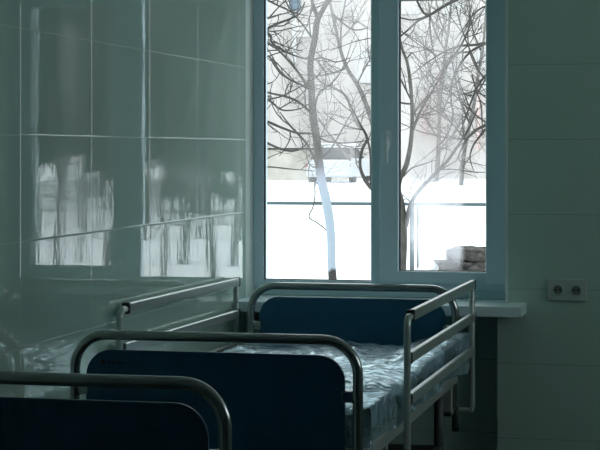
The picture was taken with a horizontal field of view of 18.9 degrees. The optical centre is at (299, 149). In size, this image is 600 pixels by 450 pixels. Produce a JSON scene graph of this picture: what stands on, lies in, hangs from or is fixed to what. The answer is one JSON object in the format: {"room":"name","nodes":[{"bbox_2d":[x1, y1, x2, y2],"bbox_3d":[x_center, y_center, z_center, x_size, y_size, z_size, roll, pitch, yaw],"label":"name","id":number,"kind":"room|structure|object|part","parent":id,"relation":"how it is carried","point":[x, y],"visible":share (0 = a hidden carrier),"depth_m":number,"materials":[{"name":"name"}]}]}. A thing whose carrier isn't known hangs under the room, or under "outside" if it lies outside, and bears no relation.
{"room":"hospital room","nodes":[
{"label":"hospital room","id":0,"kind":"room"},
{"bbox_2d":[0,0,245,398],"bbox_3d":[-1.488,0.025,3.568,0.250,3.050,9.880,0,0,13],"label":"wall","id":1,"kind":"structure","parent":0,"point":[123,122],"depth_m":6.54,"materials":[{"name":"tile"}]},
{"bbox_2d":[246,0,254,332],"bbox_3d":[-0.338,0.025,8.536,0.250,3.050,0.320,0,0,13],"label":"trim","id":2,"kind":"structure","parent":1,"relation":"attached to","point":[250,288],"depth_m":8.42,"materials":[{"name":"paint"}]},
{"bbox_2d":[255,0,599,449],"bbox_3d":[2.088,0.025,7.974,4.730,3.050,0.320,0,0,13],"label":"wall","id":3,"kind":"structure","parent":0,"point":[537,373],"depth_m":8.04,"materials":[{"name":"tile"}]},
{"bbox_2d":[239,0,526,317],"bbox_3d":[0.380,-0.040,8.201,1.300,1.541,0.450,0,0,13],"label":"window","id":4,"kind":"structure","parent":3,"relation":"in","point":[385,14],"depth_m":8.32,"materials":[{"name":"blue plastic"}]},
{"bbox_3d":[0.374,0.707,8.174,1.300,0.048,0.395,0,0,13],"label":"sill","id":5,"kind":"part","parent":4,"relation":"part of","materials":[{"name":"white laminate"}]},
{"bbox_3d":[0.401,-0.015,8.296,0.028,0.150,0.054,0,0,13],"label":"handle","id":6,"kind":"part","parent":4,"relation":"part of","materials":[{"name":"white"}]},
{"bbox_3d":[0.668,-0.083,8.303,0.602,1.391,0.080,0,0,13],"label":"sash","id":7,"kind":"part","parent":4,"relation":"part of","materials":[{"name":"white plastic"}]},
{"bbox_2d":[505,0,507,301],"bbox_3d":[0.933,-0.064,8.107,0.012,1.492,0.064,0,0,13],"label":"trim","id":8,"kind":"structure","parent":3,"relation":"attached to","point":[506,1],"depth_m":8.07,"materials":[{"name":"paint"}]},
{"bbox_2d":[547,279,586,300],"bbox_3d":[1.188,0.623,8.011,0.176,0.098,0.015,0,0,13],"label":"double socket","id":9,"kind":"object","parent":3,"relation":"attached to","point":[557,289],"visible":1,"depth_m":8.01,"materials":[{"name":"grey plastic"}]},
{"bbox_3d":[0.949,1.650,3.168,5.180,0.200,10.200,0,0,13],"label":"floor","id":10,"kind":"structure","parent":0,"visible":0},
{"bbox_2d":[0,371,231,449],"bbox_3d":[-0.865,1.046,3.382,0.958,1.004,2.133,0,0,13],"label":"hospital bed","id":11,"kind":"object","parent":10,"relation":"on","point":[25,423],"visible":1,"depth_m":4.36,"materials":[{"name":"metal"}]},
{"bbox_3d":[-0.629,0.829,4.406,0.844,0.442,0.018,0,0,13],"label":"panel","id":12,"kind":"part","parent":11,"relation":"part of","materials":[{"name":"blue plastic"}]},
{"bbox_2d":[70,277,475,449],"bbox_3d":[-0.019,1.051,6.847,1.084,0.994,2.286,0,0,13],"label":"hospital bed","id":13,"kind":"object","parent":10,"relation":"on","point":[273,401],"visible":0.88,"depth_m":5.82,"materials":[{"name":"metal"}]},
{"bbox_3d":[-0.594,0.847,6.489,0.122,0.566,0.095,0,0,13],"label":"rail post","id":14,"kind":"part","parent":13,"relation":"part of","materials":[{"name":"grey metal"}]},
{"bbox_3d":[-0.455,0.583,7.306,0.023,0.053,1.545,0,0,13],"label":"rail","id":15,"kind":"part","parent":13,"relation":"part of","materials":[{"name":"grey metal"}]},
{"bbox_3d":[-0.276,0.848,5.750,0.856,0.404,0.018,0,0,13],"label":"panel","id":16,"kind":"part","parent":13,"relation":"part of","materials":[{"name":"blue laminate"}]},
{"bbox_3d":[-0.275,0.896,5.750,0.970,0.628,0.033,0,0,13],"label":"footboard","id":17,"kind":"part","parent":13,"relation":"part of","materials":[{"name":"metal"}]},
{"bbox_3d":[-0.253,0.880,7.964,0.122,0.538,0.154,0,0,13],"label":"rail post","id":18,"kind":"part","parent":13,"relation":"part of","materials":[{"name":"grey metal"}]},
{"bbox_2d":[222,333,469,449],"bbox_3d":[-0.010,0.865,6.798,1.031,0.176,2.146,0,0,13],"label":"mattress","id":19,"kind":"object","parent":13,"relation":"on","point":[382,365],"visible":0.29,"depth_m":6.99,"materials":[{"name":"fabric"}]},
{"bbox_3d":[0.225,0.848,7.852,0.828,0.404,0.018,0,0,13],"label":"panel","id":20,"kind":"part","parent":13,"relation":"part of","materials":[{"name":"blue laminate"}]},
{"bbox_3d":[0.226,0.896,7.851,0.942,0.628,0.033,0,0,13],"label":"headboard","id":21,"kind":"part","parent":13,"relation":"part of","materials":[{"name":"metal"}]},
{"bbox_3d":[0.327,0.847,6.214,0.122,0.566,0.095,0,0,13],"label":"rail post","id":22,"kind":"part","parent":13,"relation":"part of","materials":[{"name":"grey metal"}]},
{"bbox_3d":[-0.031,1.270,6.802,0.870,0.040,1.960,0,0,13],"label":"frame","id":23,"kind":"part","parent":13,"relation":"part of","materials":[{"name":"grey metal"}]},
{"bbox_3d":[-0.031,0.975,6.802,0.960,0.046,2.136,0,0,13],"label":"bed frame","id":24,"kind":"part","parent":13,"relation":"part of","materials":[{"name":"grey metal"}]},
{"bbox_3d":[0.586,1.205,7.604,0.039,0.430,0.040,0,0,13],"label":"leg","id":25,"kind":"part","parent":13,"relation":"part of","materials":[{"name":"grey metal"}]},
{"bbox_3d":[0.569,0.579,7.043,0.023,0.048,1.615,0,0,13],"label":"rail","id":26,"kind":"part","parent":13,"relation":"part of","materials":[{"name":"grey metal"}]},
{"bbox_3d":[0.684,0.874,7.758,0.122,0.538,0.154,0,0,13],"label":"rail post","id":27,"kind":"part","parent":13,"relation":"part of","materials":[{"name":"grey metal"}]},
{"label":"outside","id":28,"kind":"structure","parent":0,"visible":0},
{"bbox_2d":[267,178,485,279],"bbox_3d":[25.423,1.629,65.451,160.000,1.090,122.000,0,0,13],"label":"snow ground","id":29,"kind":"structure","parent":28,"point":[296,244],"depth_m":41.38,"materials":[{"name":"white snow"}]},
{"bbox_2d":[267,148,346,180],"bbox_3d":[-3.606,0.660,70.635,11.200,1.480,0.400,0,0,13],"label":"wall","id":30,"kind":"structure","parent":29,"relation":"on","point":[284,160],"depth_m":69.74,"materials":[{"name":"concrete"}]},
{"bbox_2d":[267,0,370,279],"bbox_3d":[0.397,-1.107,27.998,3.754,6.382,2.966,0,0,38],"label":"tree","id":31,"kind":"object","parent":29,"relation":"on","point":[320,173],"visible":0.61,"depth_m":27.95,"materials":[{"name":"grey plant"}]},
{"bbox_2d":[267,0,370,211],"bbox_3d":[-0.084,-0.185,20.980,1.779,4.532,1.803,0,0,35],"label":"tree","id":32,"kind":"object","parent":29,"relation":"on","point":[277,23],"visible":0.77,"depth_m":21.01,"materials":[{"name":"grey plant"}]},
{"bbox_2d":[305,143,369,181],"bbox_3d":[1.449,0.460,65.200,1.680,1.420,4.000,0,0,13],"label":"car","id":33,"kind":"object","parent":29,"relation":"on","point":[329,161],"visible":0.78,"depth_m":63.55,"materials":[{"name":"grey paint"}]},
{"bbox_2d":[276,0,425,173],"bbox_3d":[1.533,-2.569,61.072,4.770,8.567,4.362,0,0,-25],"label":"tree","id":34,"kind":"object","parent":29,"relation":"on","point":[335,18],"visible":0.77,"depth_m":60.98,"materials":[{"name":"grey plant"}]},
{"bbox_2d":[267,0,485,178],"bbox_3d":[-0.888,-6.750,80.373,51.000,16.800,12.800,0,0,13],"label":"sky","id":35,"kind":"structure","parent":29,"relation":"on","point":[427,143],"depth_m":73.31,"materials":[{"name":"grey"}]},
{"bbox_3d":[-0.204,-6.718,73.866,0.464,2.023,0.030,0,0,13],"label":"pane","id":36,"kind":"part","parent":35,"relation":"part of","materials":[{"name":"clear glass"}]},
{"bbox_2d":[296,22,313,36],"bbox_3d":[0.203,-4.923,73.664,0.680,0.600,0.340,0,0,13],"label":"air conditioner","id":37,"kind":"object","parent":35,"relation":"attached to","point":[305,34],"visible":0.6,"depth_m":73.52,"materials":[{"name":"grey"}]},
{"bbox_2d":[299,24,308,34],"bbox_3d":[0.168,-4.923,73.513,0.440,0.440,0.030,0,0,13],"label":"fan grille","id":38,"kind":"object","parent":37,"relation":"attached to","point":[302,28],"depth_m":73.50,"materials":[{"name":"grey"}]},
{"bbox_3d":[1.939,-6.652,73.369,0.416,1.722,0.030,0,0,13],"label":"pane","id":39,"kind":"part","parent":35,"relation":"part of","materials":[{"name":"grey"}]},
{"bbox_3d":[2.567,-3.381,73.224,0.622,1.228,0.030,0,0,13],"label":"pane","id":40,"kind":"part","parent":35,"relation":"part of","materials":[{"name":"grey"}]},
{"bbox_3d":[4.474,-6.559,72.782,0.574,1.955,0.030,0,0,13],"label":"pane","id":41,"kind":"part","parent":35,"relation":"part of","materials":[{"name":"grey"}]},
{"bbox_3d":[6.141,-3.142,72.396,0.568,1.616,0.030,0,0,13],"label":"pane","id":42,"kind":"part","parent":35,"relation":"part of","materials":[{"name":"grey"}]},
{"bbox_3d":[6.181,-6.523,72.387,0.648,1.946,0.030,0,0,13],"label":"pane","id":43,"kind":"part","parent":35,"relation":"part of","materials":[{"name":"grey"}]},
{"bbox_3d":[7.400,-3.129,72.105,0.563,1.610,0.030,0,0,13],"label":"pane","id":44,"kind":"part","parent":35,"relation":"part of","materials":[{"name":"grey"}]},
{"bbox_2d":[267,201,485,269],"bbox_3d":[0.970,1.545,30.780,16.000,1.310,0.090,0,0,13],"label":"fence","id":45,"kind":"object","parent":29,"relation":"on","point":[417,204],"visible":0.22,"depth_m":30.53,"materials":[{"name":"grey metal"}]},
{"bbox_3d":[0.969,0.918,30.775,16.000,0.056,0.056,0,0,13],"label":"rail","id":46,"kind":"part","parent":45,"relation":"part of","materials":[{"name":"grey metal"}]},
{"bbox_3d":[1.901,1.559,30.559,0.080,1.282,0.080,0,0,13],"label":"post","id":47,"kind":"part","parent":45,"relation":"part of","materials":[{"name":"grey metal"}]},
{"bbox_2d":[321,0,485,269],"bbox_3d":[1.818,-0.188,25.801,2.674,4.536,2.411,0,0,31],"label":"forked tree","id":48,"kind":"object","parent":29,"relation":"on","point":[405,214],"visible":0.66,"depth_m":25.90,"materials":[{"name":"grey plant"}]},
{"bbox_2d":[331,0,485,196],"bbox_3d":[1.775,-0.329,22.051,2.718,4.824,2.146,0,0,28],"label":"tree","id":49,"kind":"object","parent":29,"relation":"on","point":[476,91],"visible":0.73,"depth_m":22.04,"materials":[{"name":"grey plant"}]},
{"bbox_2d":[401,0,485,181],"bbox_3d":[5.701,-2.894,67.374,5.335,8.205,4.309,0,0,30],"label":"tree","id":50,"kind":"object","parent":29,"relation":"on","point":[439,148],"visible":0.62,"depth_m":67.04,"materials":[{"name":"grey plant"}]},
{"bbox_2d":[411,0,485,185],"bbox_3d":[5.615,-2.689,58.940,4.225,7.787,4.253,0,0,0],"label":"tree","id":51,"kind":"object","parent":29,"relation":"on","point":[461,174],"visible":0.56,"depth_m":58.96,"materials":[{"name":"grey plant"}]},
{"bbox_3d":[2.457,1.968,24.843,1.507,0.291,1.052,0,0,17],"label":"stone slab","id":52,"kind":"object","parent":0,"visible":0},
{"bbox_3d":[2.457,1.771,24.889,1.391,0.245,1.042,0,0,8],"label":"stone slab","id":53,"kind":"object","parent":52,"relation":"on","visible":0},
{"bbox_2d":[417,251,446,269],"bbox_3d":[1.932,1.534,25.154,0.558,0.266,1.107,0,0,13],"label":"heap","id":54,"kind":"object","parent":53,"relation":"on","point":[427,262],"visible":0.56,"depth_m":24.81,"materials":[{"name":"white snow"}]},
{"bbox_2d":[434,259,485,270],"bbox_3d":[2.483,1.603,24.925,1.234,0.211,1.034,0,0,16],"label":"stone slab","id":55,"kind":"object","parent":53,"relation":"on","point":[446,265],"visible":0.28,"depth_m":24.56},
{"bbox_2d":[446,245,485,261],"bbox_3d":[2.554,1.450,25.002,1.022,0.233,1.004,0,0,16],"label":"stone slab","id":56,"kind":"object","parent":55,"relation":"on","point":[457,253],"visible":0.52,"depth_m":24.64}
]}

